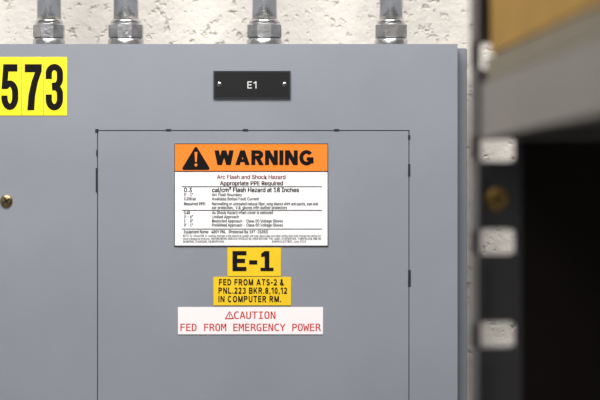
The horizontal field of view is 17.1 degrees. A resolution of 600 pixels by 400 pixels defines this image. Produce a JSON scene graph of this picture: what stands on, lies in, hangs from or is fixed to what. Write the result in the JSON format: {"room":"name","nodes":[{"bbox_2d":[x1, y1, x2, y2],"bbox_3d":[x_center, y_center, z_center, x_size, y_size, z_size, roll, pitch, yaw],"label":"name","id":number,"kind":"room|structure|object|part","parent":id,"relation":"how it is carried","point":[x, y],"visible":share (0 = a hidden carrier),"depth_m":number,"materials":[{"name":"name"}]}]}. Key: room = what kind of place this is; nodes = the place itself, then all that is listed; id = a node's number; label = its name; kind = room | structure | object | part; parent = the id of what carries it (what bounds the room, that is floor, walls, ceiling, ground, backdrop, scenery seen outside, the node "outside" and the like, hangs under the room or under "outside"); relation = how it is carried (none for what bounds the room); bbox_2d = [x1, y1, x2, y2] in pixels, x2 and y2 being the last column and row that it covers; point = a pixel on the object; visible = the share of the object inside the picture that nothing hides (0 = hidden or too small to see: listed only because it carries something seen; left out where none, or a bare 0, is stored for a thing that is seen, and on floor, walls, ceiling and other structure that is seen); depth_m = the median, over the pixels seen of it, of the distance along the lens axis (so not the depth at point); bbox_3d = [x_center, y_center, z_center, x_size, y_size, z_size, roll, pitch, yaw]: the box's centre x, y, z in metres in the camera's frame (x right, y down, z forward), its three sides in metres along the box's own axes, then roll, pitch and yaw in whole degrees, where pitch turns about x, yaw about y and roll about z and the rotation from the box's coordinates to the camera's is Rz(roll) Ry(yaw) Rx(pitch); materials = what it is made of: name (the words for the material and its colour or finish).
{"room":"electrical room","nodes":[
{"label":"electrical room","id":0,"kind":"room"},
{"bbox_2d":[0,0,513,399],"bbox_3d":[0.000,0.100,2.200,5.000,2.800,0.100,0,0,0],"label":"wall","id":1,"kind":"structure","parent":0,"point":[84,21],"depth_m":2.15,"materials":[{"name":"white concrete"}]},
{"bbox_2d":[0,44,466,399],"bbox_3d":[-0.087,0.232,2.074,0.510,0.776,0.153,0,0,0],"label":"electrical panel","id":2,"kind":"object","parent":1,"relation":"attached to","point":[94,280],"visible":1,"depth_m":2.00,"materials":[{"name":"grey metal"}]},
{"bbox_2d":[0,57,66,115],"bbox_3d":[-0.268,-0.114,2.000,0.069,0.058,0.001,0,0,0],"label":"number label","id":3,"kind":"object","parent":2,"relation":"attached to","point":[55,68],"visible":1,"depth_m":2.00,"materials":[{"name":"yellow plastic"}]},
{"bbox_3d":[-0.290,-0.123,1.999,0.016,0.025,0.001,0,0,0],"label":"digit stem","id":4,"kind":"part","parent":3,"relation":"part of","materials":[{"name":"black"}]},
{"bbox_2d":[33,0,64,43],"bbox_3d":[-0.259,-0.726,2.060,0.033,1.148,0.033,0,0,0],"label":"conduit","id":5,"kind":"object","parent":2,"relation":"attached to","point":[48,28],"visible":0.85,"depth_m":2.05,"materials":[{"name":"metal"}]},
{"bbox_2d":[108,0,143,43],"bbox_3d":[-0.179,-0.726,2.060,0.037,1.148,0.037,0,0,0],"label":"conduit","id":6,"kind":"object","parent":2,"relation":"attached to","point":[125,27],"visible":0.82,"depth_m":2.05,"materials":[{"name":"metal"}]},
{"bbox_2d":[178,307,322,333],"bbox_3d":[-0.050,0.121,1.999,0.145,0.027,0.001,0,0,0],"label":"label","id":7,"kind":"object","parent":2,"relation":"attached to","point":[191,320],"visible":1,"depth_m":2.00,"materials":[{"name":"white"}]},
{"bbox_2d":[174,143,327,245],"bbox_3d":[-0.049,-0.005,1.999,0.154,0.102,0.001,0,0,0],"label":"warning label","id":8,"kind":"object","parent":2,"relation":"attached to","point":[226,194],"visible":1,"depth_m":2.00,"materials":[{"name":"white plastic"}]},
{"bbox_2d":[213,71,289,97],"bbox_3d":[-0.048,-0.116,1.998,0.077,0.027,0.004,0,0,0],"label":"name plate","id":9,"kind":"object","parent":2,"relation":"attached to","point":[226,84],"visible":1,"depth_m":2.00,"materials":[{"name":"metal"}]},
{"bbox_2d":[213,277,290,304],"bbox_3d":[-0.048,0.091,1.999,0.078,0.028,0.001,0,0,0],"label":"label","id":10,"kind":"object","parent":2,"relation":"attached to","point":[226,290],"visible":1,"depth_m":2.00,"materials":[{"name":"yellow plastic"}]},
{"bbox_3d":[-0.047,0.250,2.001,0.310,0.639,0.002,0,0,0],"label":"door","id":11,"kind":"part","parent":2,"relation":"part of","materials":[{"name":"grey metal"}]},
{"bbox_2d":[227,248,280,275],"bbox_3d":[-0.046,0.062,1.999,0.054,0.028,0.001,0,0,0],"label":"label","id":12,"kind":"object","parent":2,"relation":"attached to","point":[240,261],"visible":1,"depth_m":2.00,"materials":[{"name":"yellow plastic"}]},
{"bbox_3d":[-0.047,0.061,1.999,0.041,0.020,0.001,0,0,0],"label":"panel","id":13,"kind":"part","parent":12,"relation":"part of","materials":[{"name":"black"}]},
{"bbox_2d":[247,0,281,43],"bbox_3d":[-0.037,-0.726,2.060,0.037,1.148,0.037,0,0,0],"label":"conduit","id":14,"kind":"object","parent":2,"relation":"attached to","point":[264,27],"visible":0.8,"depth_m":2.05,"materials":[{"name":"metal"}]},
{"bbox_2d":[375,0,407,43],"bbox_3d":[0.094,-0.726,2.060,0.034,1.148,0.034,0,0,0],"label":"conduit","id":15,"kind":"object","parent":2,"relation":"attached to","point":[390,28],"visible":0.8,"depth_m":2.05,"materials":[{"name":"metal"}]},
{"bbox_3d":[0.000,1.525,0.125,5.000,0.050,4.250,0,0,0],"label":"floor","id":16,"kind":"structure","parent":0,"visible":0},
{"bbox_2d":[470,0,599,399],"bbox_3d":[0.567,0.450,0.952,0.900,2.100,0.552,0,0,-3],"label":"storage rack","id":17,"kind":"object","parent":16,"relation":"on","point":[548,195],"visible":0.97,"depth_m":1.20,"materials":[{"name":"grey metal"}]},
{"bbox_3d":[0.104,0.450,1.184,0.002,2.100,0.029,0,0,-3],"label":"post","id":18,"kind":"part","parent":17,"relation":"part of","materials":[{"name":"black metal"}]},
{"bbox_3d":[0.117,0.450,1.200,0.031,2.100,0.002,0,0,-3],"label":"post","id":19,"kind":"part","parent":17,"relation":"part of","materials":[{"name":"grey metal"}]},
{"bbox_2d":[474,37,599,139],"bbox_3d":[0.567,-0.052,0.951,0.896,0.032,0.546,0,0,-3],"label":"shelf","id":20,"kind":"object","parent":17,"relation":"attached to","point":[557,96],"depth_m":0.99,"materials":[{"name":"grey metal"}]},
{"bbox_2d":[486,0,599,80],"bbox_3d":[0.319,-0.186,0.962,0.398,0.235,0.424,0,0,-3],"label":"cardboard box","id":21,"kind":"object","parent":17,"relation":"on","point":[523,32],"visible":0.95,"depth_m":1.01,"materials":[{"name":"brown cardboard"}]}
]}

